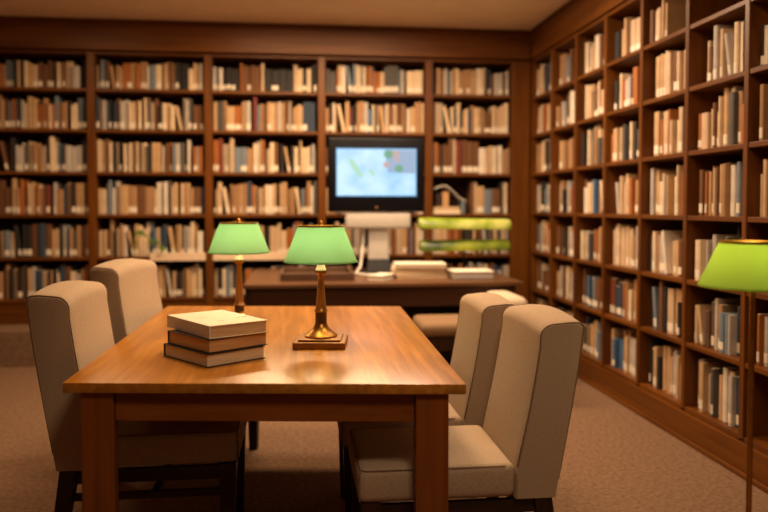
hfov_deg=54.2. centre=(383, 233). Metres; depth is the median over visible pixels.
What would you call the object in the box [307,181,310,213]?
book
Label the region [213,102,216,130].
book
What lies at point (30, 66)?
book
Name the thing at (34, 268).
book
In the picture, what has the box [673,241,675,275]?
book
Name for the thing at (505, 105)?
book
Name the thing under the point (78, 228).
book
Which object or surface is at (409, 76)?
book
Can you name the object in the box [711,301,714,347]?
book
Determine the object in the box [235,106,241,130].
book
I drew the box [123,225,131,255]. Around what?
book
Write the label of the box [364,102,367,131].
book
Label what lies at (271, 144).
book
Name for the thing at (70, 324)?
dining chair
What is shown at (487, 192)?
book
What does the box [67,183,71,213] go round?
book
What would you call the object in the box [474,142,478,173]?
book
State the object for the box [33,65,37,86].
book
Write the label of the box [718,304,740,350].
book
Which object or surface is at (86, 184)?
book
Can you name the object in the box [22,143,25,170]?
book
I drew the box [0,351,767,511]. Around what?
floor
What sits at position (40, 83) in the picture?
book
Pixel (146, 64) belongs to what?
book
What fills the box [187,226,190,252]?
book
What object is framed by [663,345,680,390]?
book
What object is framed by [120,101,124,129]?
book
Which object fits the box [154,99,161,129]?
book
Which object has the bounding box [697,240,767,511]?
floor lamp
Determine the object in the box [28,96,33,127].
book
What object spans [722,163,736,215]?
book
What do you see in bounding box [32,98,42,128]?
book
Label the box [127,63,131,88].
book
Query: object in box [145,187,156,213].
book
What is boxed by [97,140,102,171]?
book
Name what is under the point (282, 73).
book
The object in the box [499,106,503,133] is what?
book
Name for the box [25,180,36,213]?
book
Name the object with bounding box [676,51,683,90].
book
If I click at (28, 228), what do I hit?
book
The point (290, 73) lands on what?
book
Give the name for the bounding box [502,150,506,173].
book
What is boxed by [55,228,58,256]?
book
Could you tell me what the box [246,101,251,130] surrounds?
book
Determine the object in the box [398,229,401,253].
book
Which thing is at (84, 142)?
book
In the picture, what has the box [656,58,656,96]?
book
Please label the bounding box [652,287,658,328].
book
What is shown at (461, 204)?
book
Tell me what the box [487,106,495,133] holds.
book
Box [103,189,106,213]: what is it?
book
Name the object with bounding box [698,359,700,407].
book
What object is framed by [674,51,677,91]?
book
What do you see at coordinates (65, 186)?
book
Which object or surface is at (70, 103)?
book
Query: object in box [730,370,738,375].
book
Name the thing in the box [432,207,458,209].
book
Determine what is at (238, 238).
table lamp
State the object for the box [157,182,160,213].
book
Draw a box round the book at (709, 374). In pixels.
[708,374,710,412]
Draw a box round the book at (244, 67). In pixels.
[243,66,246,90]
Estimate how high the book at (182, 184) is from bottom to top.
0.271 m
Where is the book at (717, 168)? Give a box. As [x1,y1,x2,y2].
[716,167,719,215]
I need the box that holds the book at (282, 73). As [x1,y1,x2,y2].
[279,69,286,91]
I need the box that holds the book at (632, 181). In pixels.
[629,178,637,213]
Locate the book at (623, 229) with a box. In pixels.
[621,227,625,265]
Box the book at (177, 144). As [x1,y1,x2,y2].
[176,143,179,171]
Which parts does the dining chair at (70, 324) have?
leg, backrest, seat rail, seat, leg, leg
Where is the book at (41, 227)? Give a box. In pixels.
[38,223,51,256]
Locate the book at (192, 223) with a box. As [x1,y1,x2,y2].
[191,222,196,252]
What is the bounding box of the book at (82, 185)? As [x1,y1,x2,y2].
[80,183,84,213]
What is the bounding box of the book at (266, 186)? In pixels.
[265,185,268,213]
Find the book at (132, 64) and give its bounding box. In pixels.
[131,63,135,88]
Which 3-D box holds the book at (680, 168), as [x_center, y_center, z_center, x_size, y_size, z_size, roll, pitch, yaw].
[1.775,-0.246,4.302,0.201,0.284,0.018,0,2,-7]
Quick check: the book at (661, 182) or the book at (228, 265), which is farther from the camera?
the book at (228, 265)
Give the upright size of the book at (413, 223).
0.299 m
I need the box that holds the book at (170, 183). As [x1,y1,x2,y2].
[168,181,174,213]
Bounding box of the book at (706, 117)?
[701,112,711,148]
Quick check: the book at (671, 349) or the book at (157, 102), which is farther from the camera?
the book at (157, 102)
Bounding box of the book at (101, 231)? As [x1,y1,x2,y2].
[99,230,102,256]
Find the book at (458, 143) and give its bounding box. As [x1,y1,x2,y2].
[456,141,461,173]
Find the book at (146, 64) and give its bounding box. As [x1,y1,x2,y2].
[144,62,148,88]
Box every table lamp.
[207,218,269,314]
[284,220,357,348]
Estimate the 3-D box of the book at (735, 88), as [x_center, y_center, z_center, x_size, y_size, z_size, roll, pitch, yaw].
[1.863,-0.591,3.805,0.201,0.302,0.021,0,2,-7]
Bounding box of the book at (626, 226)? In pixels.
[625,226,635,265]
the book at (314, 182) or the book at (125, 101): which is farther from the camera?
the book at (314, 182)
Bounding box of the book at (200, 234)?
[197,231,205,252]
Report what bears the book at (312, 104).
on the bookcase at (224, 45)
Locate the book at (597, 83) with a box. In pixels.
[597,83,597,115]
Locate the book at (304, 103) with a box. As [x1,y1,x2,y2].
[303,102,306,131]
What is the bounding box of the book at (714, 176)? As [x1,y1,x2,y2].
[713,168,715,215]
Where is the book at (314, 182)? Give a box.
[313,181,316,213]
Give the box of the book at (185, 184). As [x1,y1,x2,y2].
[184,183,187,213]
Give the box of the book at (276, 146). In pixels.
[274,143,278,172]
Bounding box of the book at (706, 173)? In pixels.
[705,172,708,215]
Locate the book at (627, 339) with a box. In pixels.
[624,336,636,372]
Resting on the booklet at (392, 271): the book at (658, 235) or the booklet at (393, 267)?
the booklet at (393, 267)
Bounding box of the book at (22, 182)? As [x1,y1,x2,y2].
[20,180,24,213]
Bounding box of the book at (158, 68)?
[155,65,161,88]
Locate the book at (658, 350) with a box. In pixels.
[653,346,662,387]
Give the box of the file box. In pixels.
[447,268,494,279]
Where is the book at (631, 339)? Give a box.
[629,338,636,373]
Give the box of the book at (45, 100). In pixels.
[43,98,53,128]
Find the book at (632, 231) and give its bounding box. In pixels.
[630,229,635,266]
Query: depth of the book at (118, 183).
6.53 m
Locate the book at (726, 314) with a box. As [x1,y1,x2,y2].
[724,313,737,353]
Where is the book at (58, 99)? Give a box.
[55,96,64,128]
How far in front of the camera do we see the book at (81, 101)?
6.48 m
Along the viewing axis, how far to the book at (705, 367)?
4.03 m
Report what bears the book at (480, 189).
on the bookcase at (224, 45)
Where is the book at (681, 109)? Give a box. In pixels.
[678,107,683,151]
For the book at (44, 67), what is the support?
on the bookcase at (224, 45)
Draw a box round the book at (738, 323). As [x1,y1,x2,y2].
[737,307,739,355]
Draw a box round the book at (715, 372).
[710,368,722,416]
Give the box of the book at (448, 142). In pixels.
[445,139,451,173]
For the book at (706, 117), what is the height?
0.197 m
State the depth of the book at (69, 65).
6.45 m
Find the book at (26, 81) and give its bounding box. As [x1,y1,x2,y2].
[24,61,33,86]
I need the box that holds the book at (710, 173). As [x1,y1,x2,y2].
[709,172,712,215]
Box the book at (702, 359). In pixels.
[701,358,737,366]
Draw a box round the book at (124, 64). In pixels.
[123,63,126,88]
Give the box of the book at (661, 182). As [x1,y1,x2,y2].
[659,181,662,214]
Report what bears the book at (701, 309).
on the bookcase at (576, 22)
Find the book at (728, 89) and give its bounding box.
[724,87,732,145]
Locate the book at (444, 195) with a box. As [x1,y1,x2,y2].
[439,192,448,206]
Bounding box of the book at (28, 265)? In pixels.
[24,264,34,298]
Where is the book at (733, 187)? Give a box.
[730,165,736,215]
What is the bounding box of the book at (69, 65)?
[66,62,78,87]
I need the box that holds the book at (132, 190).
[128,186,136,213]
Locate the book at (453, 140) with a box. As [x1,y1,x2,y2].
[452,139,455,173]
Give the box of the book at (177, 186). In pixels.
[173,183,180,213]
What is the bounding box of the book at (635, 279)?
[635,279,636,321]
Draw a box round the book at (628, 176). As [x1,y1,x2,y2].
[626,174,638,182]
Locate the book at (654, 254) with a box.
[652,231,661,271]
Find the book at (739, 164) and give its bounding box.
[736,162,742,215]
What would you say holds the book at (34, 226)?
on the bookcase at (224, 45)
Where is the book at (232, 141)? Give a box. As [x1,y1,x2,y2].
[230,139,234,171]
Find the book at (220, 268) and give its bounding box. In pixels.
[218,267,223,295]
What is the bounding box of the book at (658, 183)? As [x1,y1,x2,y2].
[657,182,659,214]
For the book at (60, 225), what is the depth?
6.48 m
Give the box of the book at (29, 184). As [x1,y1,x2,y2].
[28,183,30,213]
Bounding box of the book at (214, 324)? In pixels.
[167,310,267,338]
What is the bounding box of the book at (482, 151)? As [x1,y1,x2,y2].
[479,148,485,173]
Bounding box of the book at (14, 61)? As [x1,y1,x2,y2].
[13,60,16,86]
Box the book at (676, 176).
[674,176,676,214]
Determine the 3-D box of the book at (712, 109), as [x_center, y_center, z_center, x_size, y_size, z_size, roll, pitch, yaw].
[1.841,-0.553,3.993,0.200,0.213,0.030,0,2,-7]
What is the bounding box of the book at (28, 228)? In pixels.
[25,225,31,256]
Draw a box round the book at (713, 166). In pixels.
[712,166,719,215]
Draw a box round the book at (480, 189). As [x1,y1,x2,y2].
[477,186,483,213]
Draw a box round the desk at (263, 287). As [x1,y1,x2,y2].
[243,267,522,320]
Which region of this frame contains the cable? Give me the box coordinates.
[355,229,370,275]
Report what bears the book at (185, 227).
on the bookcase at (224, 45)
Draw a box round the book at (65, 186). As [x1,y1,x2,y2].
[64,185,67,213]
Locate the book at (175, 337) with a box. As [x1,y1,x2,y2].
[168,329,266,353]
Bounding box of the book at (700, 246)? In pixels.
[695,240,712,280]
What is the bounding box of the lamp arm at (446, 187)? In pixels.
[432,185,465,201]
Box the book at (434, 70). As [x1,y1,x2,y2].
[433,68,435,93]
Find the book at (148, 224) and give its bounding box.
[147,222,149,255]
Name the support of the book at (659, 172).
on the bookcase at (576, 22)
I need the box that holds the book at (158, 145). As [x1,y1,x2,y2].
[156,143,163,171]
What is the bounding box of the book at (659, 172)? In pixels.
[656,170,676,214]
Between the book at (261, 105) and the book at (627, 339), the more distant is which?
the book at (261, 105)
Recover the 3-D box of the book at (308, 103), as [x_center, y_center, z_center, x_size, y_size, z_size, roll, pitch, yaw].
[-0.682,-1.042,6.803,0.033,0.271,0.200,0,2,-7]
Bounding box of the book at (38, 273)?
[35,268,48,291]
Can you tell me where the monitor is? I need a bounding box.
[328,137,423,273]
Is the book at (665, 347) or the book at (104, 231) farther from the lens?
the book at (104, 231)
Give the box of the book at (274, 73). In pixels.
[271,70,278,90]
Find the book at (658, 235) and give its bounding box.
[657,234,661,271]
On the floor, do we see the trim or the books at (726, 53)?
the trim
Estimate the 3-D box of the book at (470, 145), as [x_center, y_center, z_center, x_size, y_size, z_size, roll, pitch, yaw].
[0.783,-0.694,6.963,0.055,0.294,0.201,0,2,-7]
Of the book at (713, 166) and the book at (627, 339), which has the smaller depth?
the book at (713, 166)
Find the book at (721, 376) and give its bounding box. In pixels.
[719,375,722,419]
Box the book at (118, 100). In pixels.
[117,99,122,128]
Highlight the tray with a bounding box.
[280,266,353,280]
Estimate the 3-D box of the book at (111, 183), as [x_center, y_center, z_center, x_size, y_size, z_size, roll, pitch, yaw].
[-2.387,-0.315,6.596,0.024,0.296,0.200,0,2,-7]
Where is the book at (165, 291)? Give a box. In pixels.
[162,264,168,296]
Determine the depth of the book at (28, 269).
6.45 m
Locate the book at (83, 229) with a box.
[81,227,85,256]
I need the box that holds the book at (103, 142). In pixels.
[102,141,104,171]
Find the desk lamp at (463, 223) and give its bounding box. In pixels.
[417,216,511,267]
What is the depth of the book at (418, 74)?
6.76 m
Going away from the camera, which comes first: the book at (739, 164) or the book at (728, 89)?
the book at (739, 164)
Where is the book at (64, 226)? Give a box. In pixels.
[63,225,66,256]
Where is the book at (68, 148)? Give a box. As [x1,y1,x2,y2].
[65,145,73,171]
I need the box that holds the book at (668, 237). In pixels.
[661,231,682,273]
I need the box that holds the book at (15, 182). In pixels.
[12,178,24,213]
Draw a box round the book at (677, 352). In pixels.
[674,349,680,396]
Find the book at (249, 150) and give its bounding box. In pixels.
[247,148,252,172]
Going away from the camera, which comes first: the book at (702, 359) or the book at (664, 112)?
the book at (702, 359)
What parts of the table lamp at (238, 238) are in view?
lamp shade, stem, stem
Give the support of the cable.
attached to the monitor
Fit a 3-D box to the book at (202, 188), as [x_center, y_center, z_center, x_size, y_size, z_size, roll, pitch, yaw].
[-1.607,-0.291,6.716,0.032,0.240,0.200,0,2,-7]
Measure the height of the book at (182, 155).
0.256 m
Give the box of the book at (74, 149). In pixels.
[72,147,76,171]
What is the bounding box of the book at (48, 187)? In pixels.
[46,185,50,213]
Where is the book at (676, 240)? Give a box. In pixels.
[676,240,677,275]
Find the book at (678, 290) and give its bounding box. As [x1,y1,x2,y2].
[676,288,681,334]
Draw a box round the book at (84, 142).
[82,140,86,171]
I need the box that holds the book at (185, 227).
[184,226,187,252]
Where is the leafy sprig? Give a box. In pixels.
[133,230,165,255]
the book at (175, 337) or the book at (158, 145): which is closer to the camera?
the book at (175, 337)
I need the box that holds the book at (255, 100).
[253,97,257,130]
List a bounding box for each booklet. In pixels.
[367,273,394,280]
[390,268,445,274]
[391,272,446,278]
[392,265,443,270]
[393,261,446,267]
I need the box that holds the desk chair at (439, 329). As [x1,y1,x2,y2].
[413,290,527,350]
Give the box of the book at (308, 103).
[307,102,310,131]
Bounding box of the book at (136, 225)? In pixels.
[134,224,141,256]
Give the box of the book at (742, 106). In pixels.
[741,104,743,143]
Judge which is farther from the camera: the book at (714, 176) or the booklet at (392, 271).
the booklet at (392, 271)
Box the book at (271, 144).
[270,143,273,172]
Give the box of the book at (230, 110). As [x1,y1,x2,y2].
[226,106,234,130]
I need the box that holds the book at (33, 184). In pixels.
[31,182,41,213]
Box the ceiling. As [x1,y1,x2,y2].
[0,0,568,30]
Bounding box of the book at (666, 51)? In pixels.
[665,51,673,94]
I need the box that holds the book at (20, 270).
[17,268,22,298]
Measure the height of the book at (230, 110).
0.215 m
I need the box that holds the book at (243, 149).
[241,147,246,172]
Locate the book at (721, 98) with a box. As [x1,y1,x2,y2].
[718,96,723,146]
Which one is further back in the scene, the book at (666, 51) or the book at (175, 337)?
the book at (666, 51)
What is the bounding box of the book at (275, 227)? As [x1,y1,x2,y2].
[274,226,276,251]
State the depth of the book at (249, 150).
6.65 m
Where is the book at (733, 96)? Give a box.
[729,92,738,144]
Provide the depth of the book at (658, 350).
4.58 m
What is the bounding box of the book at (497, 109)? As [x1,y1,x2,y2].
[496,108,499,133]
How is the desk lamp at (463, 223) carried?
on the desk at (263, 287)
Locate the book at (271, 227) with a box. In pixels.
[270,226,273,251]
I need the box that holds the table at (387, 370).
[62,306,465,511]
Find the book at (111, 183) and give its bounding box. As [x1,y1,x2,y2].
[108,180,115,213]
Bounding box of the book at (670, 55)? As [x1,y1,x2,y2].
[667,52,673,93]
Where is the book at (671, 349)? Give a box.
[667,346,680,393]
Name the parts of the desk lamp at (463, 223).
post, lamp shade, lamp shade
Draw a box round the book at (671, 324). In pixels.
[667,288,675,334]
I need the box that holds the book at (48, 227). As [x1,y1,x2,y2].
[45,224,58,256]
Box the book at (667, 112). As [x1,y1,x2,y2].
[665,111,668,153]
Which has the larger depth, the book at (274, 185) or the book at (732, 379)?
the book at (274, 185)
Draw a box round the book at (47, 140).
[46,139,49,171]
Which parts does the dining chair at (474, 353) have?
leg, leg, seat, backrest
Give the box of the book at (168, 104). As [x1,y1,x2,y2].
[167,103,172,129]
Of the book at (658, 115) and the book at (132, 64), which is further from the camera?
the book at (132, 64)
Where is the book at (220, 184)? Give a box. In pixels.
[218,182,223,213]
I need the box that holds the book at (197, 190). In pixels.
[194,187,200,213]
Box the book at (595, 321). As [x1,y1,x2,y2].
[594,320,600,356]
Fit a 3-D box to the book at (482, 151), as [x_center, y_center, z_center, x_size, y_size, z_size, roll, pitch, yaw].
[0.892,-0.667,6.986,0.062,0.239,0.201,0,2,-7]
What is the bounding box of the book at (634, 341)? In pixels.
[633,340,636,376]
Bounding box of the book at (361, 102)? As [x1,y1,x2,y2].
[360,101,363,131]
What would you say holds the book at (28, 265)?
on the bookcase at (224, 45)
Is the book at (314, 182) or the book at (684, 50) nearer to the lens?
the book at (684, 50)
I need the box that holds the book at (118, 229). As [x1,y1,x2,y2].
[117,228,119,256]
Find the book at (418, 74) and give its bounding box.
[415,71,422,93]
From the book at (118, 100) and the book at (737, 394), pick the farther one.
the book at (118, 100)
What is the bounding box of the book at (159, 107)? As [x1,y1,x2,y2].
[158,106,162,129]
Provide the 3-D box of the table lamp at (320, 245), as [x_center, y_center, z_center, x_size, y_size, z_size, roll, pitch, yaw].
[-0.246,0.193,2.929,0.288,0.488,0.288,0,2,4]
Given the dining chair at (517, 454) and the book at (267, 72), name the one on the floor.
the dining chair at (517, 454)
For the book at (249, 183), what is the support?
on the bookcase at (224, 45)
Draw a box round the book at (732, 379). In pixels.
[728,375,738,426]
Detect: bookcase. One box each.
[0,16,530,324]
[530,0,767,493]
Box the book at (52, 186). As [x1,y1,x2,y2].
[51,185,53,213]
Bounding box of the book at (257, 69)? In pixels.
[255,67,259,90]
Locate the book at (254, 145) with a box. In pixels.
[253,144,256,172]
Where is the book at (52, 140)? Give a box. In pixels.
[49,137,59,171]
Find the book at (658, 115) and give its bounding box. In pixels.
[654,111,665,155]
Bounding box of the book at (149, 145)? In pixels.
[148,144,151,171]
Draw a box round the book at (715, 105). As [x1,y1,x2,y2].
[712,103,718,147]
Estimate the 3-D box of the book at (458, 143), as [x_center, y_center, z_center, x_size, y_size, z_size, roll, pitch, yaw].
[0.674,-0.696,6.936,0.050,0.300,0.200,0,2,-7]
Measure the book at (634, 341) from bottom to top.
0.233 m
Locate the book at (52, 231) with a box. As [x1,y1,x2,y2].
[51,230,55,256]
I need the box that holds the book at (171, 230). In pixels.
[167,226,175,252]
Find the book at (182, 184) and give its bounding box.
[181,183,183,213]
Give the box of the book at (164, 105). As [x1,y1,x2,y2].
[162,103,166,129]
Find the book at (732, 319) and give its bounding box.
[728,315,737,354]
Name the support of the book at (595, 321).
on the bookcase at (576, 22)
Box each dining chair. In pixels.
[26,280,246,511]
[88,258,258,449]
[337,292,512,511]
[349,304,584,511]
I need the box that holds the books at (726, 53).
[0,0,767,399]
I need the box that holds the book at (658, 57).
[657,56,660,96]
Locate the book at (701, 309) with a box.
[697,305,711,344]
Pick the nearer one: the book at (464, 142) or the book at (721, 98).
the book at (721, 98)
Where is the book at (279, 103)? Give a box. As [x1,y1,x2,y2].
[278,102,281,130]
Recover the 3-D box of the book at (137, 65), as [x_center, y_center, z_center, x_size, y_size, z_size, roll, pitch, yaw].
[-2.142,-1.359,6.581,0.036,0.222,0.200,0,2,-7]
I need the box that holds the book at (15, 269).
[14,267,22,298]
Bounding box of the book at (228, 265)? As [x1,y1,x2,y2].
[226,264,229,295]
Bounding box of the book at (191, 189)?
[190,188,193,213]
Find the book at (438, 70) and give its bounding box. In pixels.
[436,68,440,93]
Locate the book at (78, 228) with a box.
[76,225,84,256]
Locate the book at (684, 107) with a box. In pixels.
[683,107,684,151]
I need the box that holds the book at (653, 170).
[650,168,676,213]
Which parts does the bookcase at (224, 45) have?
shelf, shelf, shelf, shelf, shelf, shelf, shelf, shelf, shelf, shelf, shelf, shelf, shelf, shelf, shelf, panel, shelf, shelf, shelf, shelf, shelf, shelf, shelf, shelf, shelf, shelf, shelf, shelf, shelf, shelf, shelf, shelf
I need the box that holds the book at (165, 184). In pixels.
[163,182,167,213]
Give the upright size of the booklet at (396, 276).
0.027 m
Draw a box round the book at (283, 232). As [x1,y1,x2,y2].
[281,230,286,251]
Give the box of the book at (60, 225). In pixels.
[59,224,68,256]
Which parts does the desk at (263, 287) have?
panel, rail, modesty panel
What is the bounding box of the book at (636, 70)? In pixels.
[633,66,639,104]
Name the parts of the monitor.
casing, picture panel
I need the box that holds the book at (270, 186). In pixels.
[269,185,272,213]
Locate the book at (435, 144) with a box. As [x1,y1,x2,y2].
[434,143,437,173]
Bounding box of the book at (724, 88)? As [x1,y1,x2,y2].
[723,88,725,145]
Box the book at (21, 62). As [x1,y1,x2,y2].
[20,61,23,86]
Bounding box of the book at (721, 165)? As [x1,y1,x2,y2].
[719,164,722,215]
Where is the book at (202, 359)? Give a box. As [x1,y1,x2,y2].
[164,343,264,367]
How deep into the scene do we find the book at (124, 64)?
6.50 m
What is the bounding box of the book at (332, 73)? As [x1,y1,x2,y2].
[330,71,335,91]
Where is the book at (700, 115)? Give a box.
[698,113,701,149]
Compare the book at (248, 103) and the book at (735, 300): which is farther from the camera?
the book at (248, 103)
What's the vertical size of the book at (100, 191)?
0.223 m
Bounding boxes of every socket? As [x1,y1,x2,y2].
[234,255,242,259]
[316,265,325,269]
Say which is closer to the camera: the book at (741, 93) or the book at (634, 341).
the book at (741, 93)
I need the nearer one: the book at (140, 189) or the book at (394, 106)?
the book at (140, 189)
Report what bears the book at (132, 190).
on the bookcase at (224, 45)
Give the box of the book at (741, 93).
[738,91,743,143]
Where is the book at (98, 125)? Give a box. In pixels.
[96,98,101,128]
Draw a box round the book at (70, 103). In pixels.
[68,101,76,128]
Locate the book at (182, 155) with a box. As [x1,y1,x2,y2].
[180,143,184,171]
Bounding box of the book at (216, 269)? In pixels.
[215,267,219,295]
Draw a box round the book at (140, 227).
[138,225,145,255]
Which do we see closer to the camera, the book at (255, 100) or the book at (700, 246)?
the book at (700, 246)
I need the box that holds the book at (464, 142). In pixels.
[460,140,467,173]
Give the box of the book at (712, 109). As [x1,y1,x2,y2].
[711,109,712,147]
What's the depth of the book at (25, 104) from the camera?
6.43 m
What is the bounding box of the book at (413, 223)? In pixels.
[410,221,415,253]
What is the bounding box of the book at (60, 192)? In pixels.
[57,189,63,213]
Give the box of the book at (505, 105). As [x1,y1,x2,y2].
[499,103,507,133]
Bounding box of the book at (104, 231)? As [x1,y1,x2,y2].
[103,230,109,256]
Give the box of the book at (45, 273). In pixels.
[42,269,51,287]
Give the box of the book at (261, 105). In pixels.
[260,104,263,130]
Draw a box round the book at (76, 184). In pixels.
[75,183,79,213]
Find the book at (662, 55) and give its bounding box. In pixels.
[660,54,663,95]
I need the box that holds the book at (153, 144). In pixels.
[152,143,155,171]
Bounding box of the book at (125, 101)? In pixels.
[124,100,131,129]
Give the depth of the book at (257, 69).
6.61 m
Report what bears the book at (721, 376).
on the bookcase at (576, 22)
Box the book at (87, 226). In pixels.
[85,225,88,256]
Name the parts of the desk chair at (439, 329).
seat, seat frame, backrest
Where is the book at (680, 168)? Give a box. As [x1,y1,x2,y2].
[676,165,683,214]
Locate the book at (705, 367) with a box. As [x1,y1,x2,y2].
[699,362,736,411]
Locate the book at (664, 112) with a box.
[663,112,665,154]
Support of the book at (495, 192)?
on the bookcase at (224, 45)
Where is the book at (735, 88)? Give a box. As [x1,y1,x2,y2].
[733,86,743,91]
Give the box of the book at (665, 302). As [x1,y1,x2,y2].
[663,286,681,332]
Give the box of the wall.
[529,59,533,303]
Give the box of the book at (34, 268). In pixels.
[31,265,42,293]
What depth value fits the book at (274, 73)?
6.62 m
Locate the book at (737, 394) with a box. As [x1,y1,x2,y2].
[736,376,738,427]
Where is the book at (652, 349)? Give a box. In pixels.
[652,349,653,385]
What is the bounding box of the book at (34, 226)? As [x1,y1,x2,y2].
[32,224,37,256]
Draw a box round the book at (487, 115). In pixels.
[484,112,491,133]
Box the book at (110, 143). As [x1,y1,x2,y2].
[109,142,112,171]
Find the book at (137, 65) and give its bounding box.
[135,63,140,88]
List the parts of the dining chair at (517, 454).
leg, leg, seat, seat rail, backrest, leg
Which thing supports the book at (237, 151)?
on the bookcase at (224, 45)
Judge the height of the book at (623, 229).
0.264 m
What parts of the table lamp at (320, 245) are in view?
plate, stem, stem, lamp shade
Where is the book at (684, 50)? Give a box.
[684,50,684,88]
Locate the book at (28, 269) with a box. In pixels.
[27,268,31,295]
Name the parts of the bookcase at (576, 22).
shelf, shelf, shelf, shelf, shelf, shelf, shelf, shelf, shelf, shelf, shelf, shelf, shelf, shelf, shelf, shelf, shelf, shelf, shelf, shelf, shelf, shelf, shelf, shelf, shelf, shelf, shelf, shelf, shelf, shelf, shelf, shelf, shelf, shelf, shelf, shelf, shelf, toe moulding, shelf, shelf, shelf, shelf, shelf, shelf, shelf, shelf, shelf, shelf, shelf, shelf, shelf, shelf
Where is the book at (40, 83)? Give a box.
[38,62,45,86]
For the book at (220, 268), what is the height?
0.244 m
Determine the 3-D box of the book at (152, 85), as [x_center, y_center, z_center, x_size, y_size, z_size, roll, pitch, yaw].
[-2.025,-1.357,6.613,0.052,0.214,0.200,0,2,-7]
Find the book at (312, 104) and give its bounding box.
[311,103,314,131]
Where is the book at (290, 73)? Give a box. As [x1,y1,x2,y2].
[287,70,293,91]
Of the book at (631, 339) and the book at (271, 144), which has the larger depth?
the book at (271, 144)
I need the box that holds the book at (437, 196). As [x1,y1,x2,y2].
[433,193,440,206]
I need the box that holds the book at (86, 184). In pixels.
[85,183,87,213]
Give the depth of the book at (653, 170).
4.62 m
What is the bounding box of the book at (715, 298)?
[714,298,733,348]
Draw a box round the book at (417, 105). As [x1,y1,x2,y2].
[412,102,420,132]
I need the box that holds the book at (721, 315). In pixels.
[719,312,737,352]
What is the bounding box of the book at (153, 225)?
[150,221,156,252]
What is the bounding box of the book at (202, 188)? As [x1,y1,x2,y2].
[201,187,204,213]
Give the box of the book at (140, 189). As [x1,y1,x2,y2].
[137,186,148,213]
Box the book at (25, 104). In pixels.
[24,103,27,127]
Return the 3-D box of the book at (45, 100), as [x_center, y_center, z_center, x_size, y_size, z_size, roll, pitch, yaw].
[-2.915,-1.028,6.525,0.032,0.261,0.201,0,2,-7]
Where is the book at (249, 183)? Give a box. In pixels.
[247,181,252,213]
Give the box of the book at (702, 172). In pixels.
[699,170,712,215]
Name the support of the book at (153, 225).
on the bookcase at (224, 45)
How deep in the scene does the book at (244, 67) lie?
6.59 m
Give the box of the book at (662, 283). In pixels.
[659,280,681,331]
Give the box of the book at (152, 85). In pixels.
[149,65,155,88]
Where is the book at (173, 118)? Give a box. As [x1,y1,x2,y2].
[170,106,177,129]
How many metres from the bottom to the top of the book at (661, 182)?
0.201 m
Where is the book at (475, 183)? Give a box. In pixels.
[474,182,476,213]
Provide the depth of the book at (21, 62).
6.38 m
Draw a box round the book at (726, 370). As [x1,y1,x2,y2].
[722,367,738,422]
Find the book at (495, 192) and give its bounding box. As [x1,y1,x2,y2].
[492,189,499,213]
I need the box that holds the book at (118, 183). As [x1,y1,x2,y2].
[116,181,124,213]
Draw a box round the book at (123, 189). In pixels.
[119,185,129,213]
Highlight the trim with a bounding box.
[0,324,35,367]
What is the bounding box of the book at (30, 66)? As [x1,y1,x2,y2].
[28,64,32,86]
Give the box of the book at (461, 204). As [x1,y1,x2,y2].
[458,201,464,213]
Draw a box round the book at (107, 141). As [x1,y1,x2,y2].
[105,139,113,171]
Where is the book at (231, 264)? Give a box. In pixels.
[230,263,234,295]
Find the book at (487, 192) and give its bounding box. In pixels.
[484,189,491,213]
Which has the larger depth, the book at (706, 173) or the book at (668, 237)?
the book at (668, 237)
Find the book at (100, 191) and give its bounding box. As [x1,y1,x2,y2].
[98,189,102,213]
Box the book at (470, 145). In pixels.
[467,142,473,173]
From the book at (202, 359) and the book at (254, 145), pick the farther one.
the book at (254, 145)
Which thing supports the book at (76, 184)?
on the bookcase at (224, 45)
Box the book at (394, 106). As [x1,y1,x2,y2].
[393,105,396,132]
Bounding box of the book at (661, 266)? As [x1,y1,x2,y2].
[659,235,664,272]
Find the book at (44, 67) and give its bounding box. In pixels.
[42,65,47,86]
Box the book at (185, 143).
[184,142,187,171]
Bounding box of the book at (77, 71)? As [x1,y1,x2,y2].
[72,66,82,87]
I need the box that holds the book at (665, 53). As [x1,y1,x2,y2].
[663,53,665,94]
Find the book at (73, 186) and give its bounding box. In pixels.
[71,183,75,213]
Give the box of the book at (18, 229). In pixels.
[14,225,22,256]
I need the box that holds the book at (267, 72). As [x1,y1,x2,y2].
[264,69,271,90]
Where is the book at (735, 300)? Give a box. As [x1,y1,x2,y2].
[715,298,740,349]
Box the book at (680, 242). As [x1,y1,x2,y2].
[678,240,682,276]
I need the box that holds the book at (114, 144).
[112,142,116,171]
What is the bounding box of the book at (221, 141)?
[219,139,224,171]
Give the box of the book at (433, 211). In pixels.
[432,210,459,213]
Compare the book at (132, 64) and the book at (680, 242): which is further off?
the book at (132, 64)
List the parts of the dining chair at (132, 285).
backrest, leg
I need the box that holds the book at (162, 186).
[161,183,163,213]
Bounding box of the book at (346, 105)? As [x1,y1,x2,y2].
[344,102,348,131]
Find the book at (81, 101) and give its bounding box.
[78,98,86,128]
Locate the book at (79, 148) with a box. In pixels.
[77,146,82,171]
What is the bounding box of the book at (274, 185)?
[272,184,275,213]
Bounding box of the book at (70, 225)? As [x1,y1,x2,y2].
[66,224,76,256]
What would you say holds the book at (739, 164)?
on the bookcase at (576, 22)
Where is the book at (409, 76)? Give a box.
[404,71,414,93]
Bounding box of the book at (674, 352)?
[673,352,674,394]
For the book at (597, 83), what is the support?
on the bookcase at (576, 22)
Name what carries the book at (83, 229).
on the bookcase at (224, 45)
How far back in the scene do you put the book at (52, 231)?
6.47 m
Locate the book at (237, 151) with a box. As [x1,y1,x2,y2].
[234,147,240,172]

